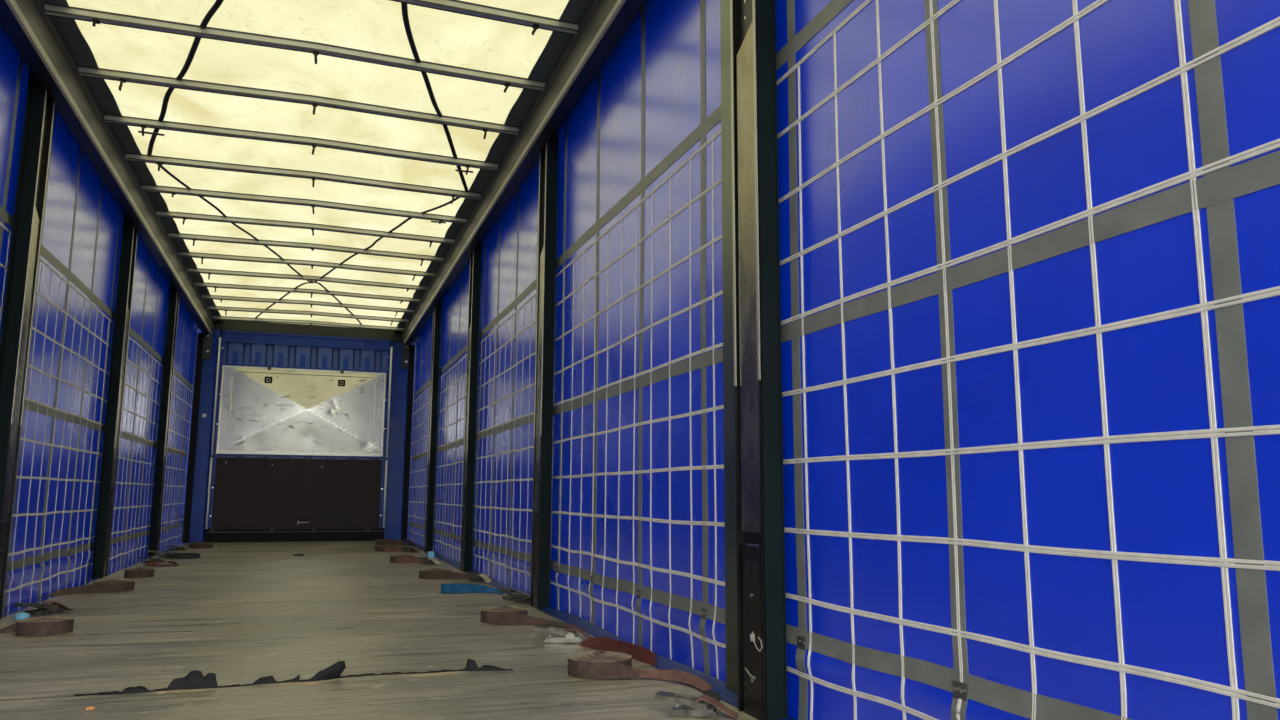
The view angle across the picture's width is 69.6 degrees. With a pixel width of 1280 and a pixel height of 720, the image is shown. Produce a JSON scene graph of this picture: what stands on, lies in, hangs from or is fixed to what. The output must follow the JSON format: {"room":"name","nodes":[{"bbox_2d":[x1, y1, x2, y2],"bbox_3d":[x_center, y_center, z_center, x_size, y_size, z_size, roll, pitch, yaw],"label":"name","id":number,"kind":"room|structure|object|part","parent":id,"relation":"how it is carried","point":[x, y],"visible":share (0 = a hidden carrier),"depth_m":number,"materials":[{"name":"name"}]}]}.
{"room":"cargo space","nodes":[
{"label":"cargo space","id":0,"kind":"room"},
{"bbox_2d":[0,24,197,617],"bbox_3d":[-3.032,-0.023,4.670,0.026,2.590,12.535,3,-9,-19],"label":"wall","id":1,"kind":"structure","parent":0,"point":[51,549],"depth_m":5.43,"materials":[{"name":"blue plastic"}]},
{"bbox_2d":[0,0,215,334],"bbox_3d":[-3.066,-1.257,5.087,0.214,0.277,13.000,3,-9,-19],"label":"roof rail","id":2,"kind":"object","parent":1,"relation":"attached to","point":[35,35],"depth_m":4.87,"materials":[{"name":"grey metal"}]},
{"bbox_2d":[43,0,223,321],"bbox_3d":[-2.930,-1.335,5.125,0.127,0.004,12.960,3,-9,-19],"label":"trim","id":3,"kind":"structure","parent":1,"relation":"attached to","point":[82,53],"depth_m":5.18,"materials":[{"name":"black metal"}]},
{"bbox_2d":[182,332,203,542],"bbox_3d":[-5.119,0.874,10.559,0.069,2.400,0.069,3,-9,-19],"label":"trim","id":4,"kind":"structure","parent":1,"relation":"attached to","point":[200,336],"depth_m":10.53,"materials":[{"name":"black metal"}]},
{"bbox_2d":[182,331,415,544],"bbox_3d":[-4.022,0.965,11.048,2.640,2.533,0.150,3,-9,-19],"label":"wall","id":5,"kind":"structure","parent":0,"point":[231,353],"depth_m":11.28,"materials":[{"name":"blue metal"}]},
{"bbox_2d":[183,329,220,542],"bbox_3d":[-5.099,0.860,10.649,0.295,2.455,0.080,3,-9,-19],"label":"trim","id":6,"kind":"structure","parent":5,"relation":"attached to","point":[209,366],"depth_m":10.62,"materials":[{"name":"blue paint"}]},
{"bbox_2d":[202,330,212,358],"bbox_3d":[-5.040,-0.182,10.731,0.090,0.340,0.070,3,-9,-19],"label":"bracket","id":7,"kind":"object","parent":5,"relation":"attached to","point":[207,341],"visible":0.74,"depth_m":10.72,"materials":[{"name":"grey metal"}]},
{"bbox_2d":[205,337,220,531],"bbox_3d":[-4.934,0.846,10.652,0.028,2.245,0.030,3,-9,-19],"label":"rod","id":8,"kind":"object","parent":5,"relation":"attached to","point":[219,344],"visible":1,"depth_m":10.64,"materials":[{"name":"white metal"}]},
{"bbox_3d":[-4.938,1.521,10.552,0.024,0.820,0.025,3,-9,-19],"label":"rod","id":9,"kind":"part","parent":8,"relation":"part of","materials":[{"name":"white metal"}]},
{"bbox_3d":[-4.932,0.418,10.715,0.024,1.380,0.025,3,-9,-19],"label":"rod","id":10,"kind":"part","parent":8,"relation":"part of","materials":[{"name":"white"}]},
{"bbox_2d":[211,457,381,529],"bbox_3d":[-4.020,1.580,10.873,1.845,0.825,0.015,3,-9,-19],"label":"board","id":11,"kind":"object","parent":5,"relation":"attached to","point":[250,493],"visible":1,"depth_m":10.86,"materials":[{"name":"black wood"}]},
{"bbox_3d":[-4.027,0.910,11.004,1.909,2.170,0.045,3,-9,-19],"label":"panel frame","id":12,"kind":"part","parent":5,"relation":"part of","materials":[{"name":"blue paint"}]},
{"bbox_2d":[216,365,385,456],"bbox_3d":[-4.005,0.609,10.988,1.853,1.044,0.066,3,-9,-19],"label":"metal panel","id":13,"kind":"object","parent":5,"relation":"attached to","point":[268,410],"visible":1,"depth_m":10.97,"materials":[{"name":"metal"}]},
{"bbox_3d":[-4.399,0.237,10.909,0.084,0.080,0.026,3,-9,-19],"label":"ring plate","id":14,"kind":"part","parent":13,"relation":"part of","materials":[{"name":"black metal"}]},
{"bbox_3d":[-3.622,0.281,11.182,0.084,0.080,0.026,3,-9,-19],"label":"ring plate","id":15,"kind":"part","parent":13,"relation":"part of","materials":[{"name":"black metal"}]},
{"bbox_2d":[222,330,389,350],"bbox_3d":[-4.028,-0.228,11.190,1.905,0.135,0.085,3,-9,-19],"label":"trim","id":16,"kind":"structure","parent":5,"relation":"attached to","point":[228,336],"depth_m":11.15,"materials":[{"name":"blue paint"}]},
{"bbox_2d":[198,320,415,342],"bbox_3d":[-4.061,-0.393,11.379,2.600,0.244,0.365,3,-9,-19],"label":"trim","id":17,"kind":"structure","parent":5,"relation":"attached to","point":[247,326],"depth_m":11.44,"materials":[{"name":"black metal"}]},
{"bbox_2d":[382,347,392,530],"bbox_3d":[-3.095,0.950,11.299,0.028,2.245,0.030,3,-9,-19],"label":"rod","id":18,"kind":"object","parent":5,"relation":"attached to","point":[390,374],"visible":1,"depth_m":11.28,"materials":[{"name":"white metal"}]},
{"bbox_3d":[-3.098,1.625,11.199,0.024,0.820,0.025,3,-9,-19],"label":"rod","id":19,"kind":"part","parent":18,"relation":"part of","materials":[{"name":"white metal"}]},
{"bbox_3d":[-3.092,0.522,11.362,0.024,1.380,0.025,3,-9,-19],"label":"rod","id":20,"kind":"part","parent":18,"relation":"part of","materials":[{"name":"white metal"}]},
{"bbox_2d":[401,341,408,368],"bbox_3d":[-2.920,-0.061,11.476,0.090,0.340,0.070,3,-9,-19],"label":"bracket","id":21,"kind":"object","parent":5,"relation":"attached to","point":[405,349],"visible":0.91,"depth_m":11.46,"materials":[{"name":"grey metal"}]},
{"bbox_2d":[67,0,568,327],"bbox_3d":[-1.935,-1.302,5.479,2.240,0.020,12.960,3,-9,-19],"label":"ceiling","id":22,"kind":"structure","parent":0,"point":[377,26],"depth_m":5.11,"materials":[{"name":"beige fabric"}]},
{"bbox_2d":[147,0,223,155],"bbox_3d":[-2.118,-1.447,4.346,0.093,0.016,3.211,6,-10,-33],"label":"strap","id":23,"kind":"object","parent":22,"relation":"attached to","point":[217,4],"visible":0.87,"depth_m":4.47,"materials":[{"name":"black fabric"}]},
{"bbox_2d":[157,164,361,324],"bbox_3d":[-3.171,-0.844,8.474,0.122,0.013,5.692,1,-8,-4],"label":"rope","id":24,"kind":"object","parent":22,"relation":"attached to","point":[161,166],"visible":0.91,"depth_m":7.26,"materials":[{"name":"black fabric"}]},
{"bbox_2d":[44,3,544,92],"bbox_3d":[-1.504,-1.416,4.272,2.170,0.102,0.042,3,-9,-19],"label":"bow","id":25,"kind":"object","parent":22,"relation":"attached to","point":[95,16],"visible":1,"depth_m":4.22,"materials":[{"name":"grey metal"}]},
{"bbox_2d":[78,65,518,138],"bbox_3d":[-1.709,-1.328,4.841,2.170,0.112,0.042,3,-9,-19],"label":"bow","id":26,"kind":"object","parent":22,"relation":"attached to","point":[100,73],"visible":1,"depth_m":4.79,"materials":[{"name":"grey metal"}]},
{"bbox_2d":[104,114,497,174],"bbox_3d":[-1.914,-1.246,5.411,2.170,0.112,0.042,3,-9,-19],"label":"bow","id":27,"kind":"object","parent":22,"relation":"attached to","point":[143,123],"visible":1,"depth_m":5.37,"materials":[{"name":"grey metal"}]},
{"bbox_2d":[125,153,480,203],"bbox_3d":[-2.120,-1.163,5.981,2.170,0.112,0.042,3,-9,-19],"label":"bow","id":28,"kind":"object","parent":22,"relation":"attached to","point":[160,160],"visible":1,"depth_m":5.95,"materials":[{"name":"grey metal"}]},
{"bbox_2d":[142,184,466,223],"bbox_3d":[-2.325,-1.085,6.552,2.170,0.102,0.042,3,-9,-19],"label":"bow","id":29,"kind":"object","parent":22,"relation":"attached to","point":[437,218],"visible":1,"depth_m":6.52,"materials":[{"name":"grey metal"}]},
{"bbox_2d":[156,210,454,246],"bbox_3d":[-2.530,-1.002,7.122,2.170,0.102,0.042,3,-9,-19],"label":"bow","id":30,"kind":"object","parent":22,"relation":"attached to","point":[169,214],"visible":1,"depth_m":7.09,"materials":[{"name":"grey metal"}]},
{"bbox_2d":[168,232,443,265],"bbox_3d":[-2.735,-0.914,7.691,2.170,0.112,0.042,3,-9,-19],"label":"bow","id":31,"kind":"object","parent":22,"relation":"attached to","point":[194,237],"visible":1,"depth_m":7.66,"materials":[{"name":"grey metal"}]},
{"bbox_2d":[178,251,434,280],"bbox_3d":[-2.940,-0.831,8.261,2.170,0.112,0.042,3,-9,-19],"label":"bow","id":32,"kind":"object","parent":22,"relation":"attached to","point":[202,256],"visible":1,"depth_m":8.23,"materials":[{"name":"grey metal"}]},
{"bbox_2d":[187,268,427,291],"bbox_3d":[-3.145,-0.748,8.832,2.170,0.112,0.042,3,-9,-19],"label":"bow","id":33,"kind":"object","parent":22,"relation":"attached to","point":[209,272],"visible":1,"depth_m":8.80,"materials":[{"name":"grey metal"}]},
{"bbox_2d":[194,282,420,303],"bbox_3d":[-3.350,-0.670,9.402,2.170,0.102,0.042,3,-9,-19],"label":"bow","id":34,"kind":"object","parent":22,"relation":"attached to","point":[197,284],"visible":1,"depth_m":9.38,"materials":[{"name":"grey metal"}]},
{"bbox_2d":[201,294,413,316],"bbox_3d":[-3.556,-0.582,9.972,2.170,0.112,0.042,3,-9,-19],"label":"bow","id":35,"kind":"object","parent":22,"relation":"attached to","point":[216,297],"visible":1,"depth_m":9.94,"materials":[{"name":"grey metal"}]},
{"bbox_2d":[207,306,408,325],"bbox_3d":[-3.761,-0.499,10.542,2.170,0.112,0.042,3,-9,-19],"label":"bow","id":36,"kind":"object","parent":22,"relation":"attached to","point":[223,308],"visible":1,"depth_m":10.52,"materials":[{"name":"grey metal"}]},
{"bbox_2d":[212,316,403,331],"bbox_3d":[-3.966,-0.416,11.112,2.170,0.112,0.042,3,-9,-19],"label":"bow","id":37,"kind":"object","parent":22,"relation":"attached to","point":[229,318],"visible":1,"depth_m":11.09,"materials":[{"name":"grey metal"}]},
{"bbox_2d":[255,197,459,317],"bbox_3d":[-2.891,-0.828,8.573,0.108,0.013,5.713,6,-10,-36],"label":"rope","id":38,"kind":"object","parent":22,"relation":"attached to","point":[456,198],"visible":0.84,"depth_m":7.71,"materials":[{"name":"black fabric"}]},
{"bbox_2d":[401,3,468,191],"bbox_3d":[-1.049,-1.385,4.729,0.154,0.016,3.198,1,-8,-7],"label":"strap","id":39,"kind":"object","parent":22,"relation":"attached to","point":[404,7],"visible":0.88,"depth_m":4.64,"materials":[{"name":"black fabric"}]},
{"bbox_2d":[390,0,578,35],"bbox_3d":[-1.299,-1.497,3.701,2.170,0.107,0.042,3,-9,-19],"label":"bow","id":40,"kind":"object","parent":22,"relation":"attached to","point":[536,22],"visible":1,"depth_m":3.94,"materials":[{"name":"grey metal"}]},
{"bbox_2d":[0,540,757,719],"bbox_3d":[-1.911,1.312,4.987,2.350,0.061,12.735,3,-9,-19],"label":"floor","id":41,"kind":"structure","parent":0,"point":[242,613],"depth_m":3.29,"materials":[{"name":"grey"}]},
{"bbox_2d":[0,70,54,619],"bbox_3d":[-2.821,-0.096,4.205,0.068,2.490,0.423,3,-9,-19],"label":"post","id":42,"kind":"object","parent":41,"relation":"on","point":[17,321],"visible":0.89,"depth_m":4.12,"materials":[{"name":"black metal"}]},
{"bbox_2d":[0,601,74,635],"bbox_3d":[-2.591,1.091,3.927,0.309,0.064,0.848,5,-10,-30],"label":"strap","id":43,"kind":"object","parent":41,"relation":"on","point":[24,625],"visible":1,"depth_m":3.67,"materials":[{"name":"fabric"}]},
{"bbox_2d":[42,579,134,596],"bbox_3d":[-3.106,1.269,5.142,0.211,0.063,0.527,-6,-10,36],"label":"strap","id":44,"kind":"object","parent":41,"relation":"on","point":[113,585],"visible":1,"depth_m":5.15,"materials":[{"name":"brown fabric"}]},
{"bbox_2d":[91,213,137,578],"bbox_3d":[-3.590,0.215,6.340,0.068,2.490,0.423,3,-9,-19],"label":"post","id":45,"kind":"object","parent":41,"relation":"on","point":[113,419],"visible":0.93,"depth_m":6.21,"materials":[{"name":"black metal"}]},
{"bbox_2d":[124,567,154,577],"bbox_3d":[-3.332,1.413,6.135,0.177,0.061,0.174,3,-9,-19],"label":"strap","id":46,"kind":"object","parent":41,"relation":"on","point":[139,572],"visible":1,"depth_m":6.07,"materials":[{"name":"brown fabric"}]},
{"bbox_2d":[138,556,178,565],"bbox_3d":[-3.766,1.568,7.190,0.254,0.053,0.475,7,-11,-38],"label":"strap","id":47,"kind":"object","parent":41,"relation":"on","point":[155,560],"visible":1,"depth_m":7.18,"materials":[{"name":"fabric"}]},
{"bbox_2d":[148,284,179,556],"bbox_3d":[-4.348,0.521,8.446,0.068,2.490,0.423,3,-9,-19],"label":"post","id":48,"kind":"object","parent":41,"relation":"on","point":[173,305],"visible":0.88,"depth_m":8.32,"materials":[{"name":"black metal"}]},
{"bbox_2d":[145,550,199,558],"bbox_3d":[-4.019,1.671,7.942,0.428,0.071,0.243,1,-8,-2],"label":"strap","id":49,"kind":"object","parent":41,"relation":"on","point":[165,554],"visible":1,"depth_m":7.88,"materials":[{"name":"fabric"}]},
{"bbox_2d":[166,542,212,550],"bbox_3d":[-4.476,1.858,9.192,0.220,0.061,0.685,1,-8,-3],"label":"strap","id":50,"kind":"object","parent":41,"relation":"on","point":[196,545],"visible":0.99,"depth_m":9.32,"materials":[{"name":"fabric"}]},
{"bbox_2d":[74,659,512,695],"bbox_3d":[-0.985,0.931,2.748,1.220,0.050,0.066,3,-9,-19],"label":"torn seam","id":51,"kind":"object","parent":41,"relation":"on","point":[195,679],"visible":1,"depth_m":2.69,"materials":[{"name":"black"}]},
{"bbox_2d":[204,527,383,542],"bbox_3d":[-4.023,2.050,10.807,1.965,0.156,0.066,3,-9,-19],"label":"kerb","id":52,"kind":"object","parent":41,"relation":"on","point":[289,535],"visible":0.98,"depth_m":10.77,"materials":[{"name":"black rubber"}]},
{"bbox_2d":[375,539,417,545],"bbox_3d":[-2.678,2.003,10.112,0.594,0.063,0.236,-6,-11,39],"label":"strap","id":53,"kind":"object","parent":41,"relation":"on","point":[381,541],"visible":0.97,"depth_m":10.11,"materials":[{"name":"fabric"}]},
{"bbox_2d":[375,545,419,551],"bbox_3d":[-2.348,1.843,9.016,0.541,0.063,0.217,-3,-9,21],"label":"strap","id":54,"kind":"object","parent":41,"relation":"on","point":[379,548],"visible":1,"depth_m":8.97,"materials":[{"name":"fabric"}]},
{"bbox_2d":[390,551,440,564],"bbox_3d":[-1.804,1.605,7.507,0.542,0.101,0.189,-4,-9,26],"label":"strap","id":55,"kind":"object","parent":41,"relation":"on","point":[430,559],"visible":1,"depth_m":7.49,"materials":[{"name":"fabric"}]},
{"bbox_2d":[424,302,441,552],"bbox_3d":[-2.056,0.631,9.111,0.068,2.490,0.373,3,-9,-19],"label":"post","id":56,"kind":"object","parent":41,"relation":"on","point":[436,330],"visible":0.84,"depth_m":8.96,"materials":[{"name":"black metal"}]},
{"bbox_2d":[419,568,491,582],"bbox_3d":[-1.183,1.415,6.063,0.666,0.063,0.207,-5,-10,31],"label":"strap","id":57,"kind":"object","parent":41,"relation":"on","point":[434,573],"visible":1,"depth_m":6.08,"materials":[{"name":"fabric"}]},
{"bbox_2d":[460,242,481,571],"bbox_3d":[-1.294,0.323,6.994,0.068,2.490,0.373,3,-9,-19],"label":"post","id":58,"kind":"object","parent":41,"relation":"on","point":[476,256],"visible":0.9,"depth_m":6.84,"materials":[{"name":"black metal"}]},
{"bbox_2d":[441,583,530,603],"bbox_3d":[-0.779,1.270,5.055,0.803,0.055,0.240,-7,-11,43],"label":"strap","id":59,"kind":"object","parent":41,"relation":"on","point":[449,587],"visible":0.92,"depth_m":5.20,"materials":[{"name":"fabric"}]},
{"bbox_2d":[530,131,558,609],"bbox_3d":[-0.523,0.011,4.850,0.068,2.490,0.373,3,-9,-19],"label":"post","id":60,"kind":"object","parent":41,"relation":"on","point":[548,167],"visible":0.94,"depth_m":4.70,"materials":[{"name":"black metal"}]},
{"bbox_2d":[568,651,738,718],"bbox_3d":[0.056,0.915,2.651,0.310,0.066,0.799,4,-9,-26],"label":"strap","id":61,"kind":"object","parent":41,"relation":"on","point":[603,665],"visible":1,"depth_m":2.79,"materials":[{"name":"fabric"}]},
{"bbox_2d":[720,0,787,719],"bbox_3d":[0.280,-0.315,2.607,0.076,2.490,0.373,3,-9,-19],"label":"post","id":62,"kind":"object","parent":41,"relation":"on","point":[755,598],"visible":1,"depth_m":2.46,"materials":[{"name":"black metal"}]},
{"bbox_2d":[402,0,1279,719],"bbox_3d":[-0.737,0.107,5.477,0.087,2.590,12.535,3,-9,-19],"label":"wall","id":63,"kind":"structure","parent":0,"point":[1029,250],"depth_m":1.83,"materials":[{"name":"blue plastic"}]},
{"bbox_2d":[401,345,414,540],"bbox_3d":[-2.858,1.003,11.354,0.069,2.400,0.069,3,-9,-19],"label":"trim","id":64,"kind":"structure","parent":63,"relation":"attached to","point":[410,384],"depth_m":11.32,"materials":[{"name":"black metal"}]},
{"bbox_2d":[394,0,591,332],"bbox_3d":[-0.940,-1.222,5.825,0.127,0.004,12.960,3,-9,-19],"label":"trim","id":65,"kind":"structure","parent":63,"relation":"attached to","point":[574,10],"depth_m":5.06,"materials":[{"name":"black metal"}]},
{"bbox_2d":[401,0,646,345],"bbox_3d":[-0.818,-1.129,5.877,0.214,0.277,13.000,3,-9,-19],"label":"roof rail","id":66,"kind":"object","parent":63,"relation":"attached to","point":[604,23],"depth_m":4.82,"materials":[{"name":"grey metal"}]},
{"bbox_2d":[480,606,656,664],"bbox_3d":[-0.297,1.059,3.597,0.304,0.074,1.351,5,-9,-27],"label":"strap","id":67,"kind":"object","parent":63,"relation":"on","point":[499,614],"visible":1,"depth_m":3.48,"materials":[{"name":"fabric"}]},
{"bbox_3d":[-0.003,0.856,3.360,0.004,0.034,0.038,3,-9,-19],"label":"riveted plate","id":68,"kind":"part","parent":63,"relation":"part of","materials":[{"name":"grey metal"}]},
{"bbox_3d":[0.195,0.776,2.810,0.004,0.034,0.038,3,-9,-19],"label":"riveted plate","id":69,"kind":"part","parent":63,"relation":"part of","materials":[{"name":"grey metal"}]},
{"bbox_3d":[0.397,0.696,2.261,0.004,0.034,0.038,3,-9,-19],"label":"riveted plate","id":70,"kind":"part","parent":63,"relation":"part of","materials":[{"name":"grey metal"}]},
{"bbox_3d":[0.595,0.616,1.711,0.004,0.034,0.038,3,-9,-19],"label":"riveted plate","id":71,"kind":"part","parent":63,"relation":"part of","materials":[{"name":"grey metal"}]}
]}

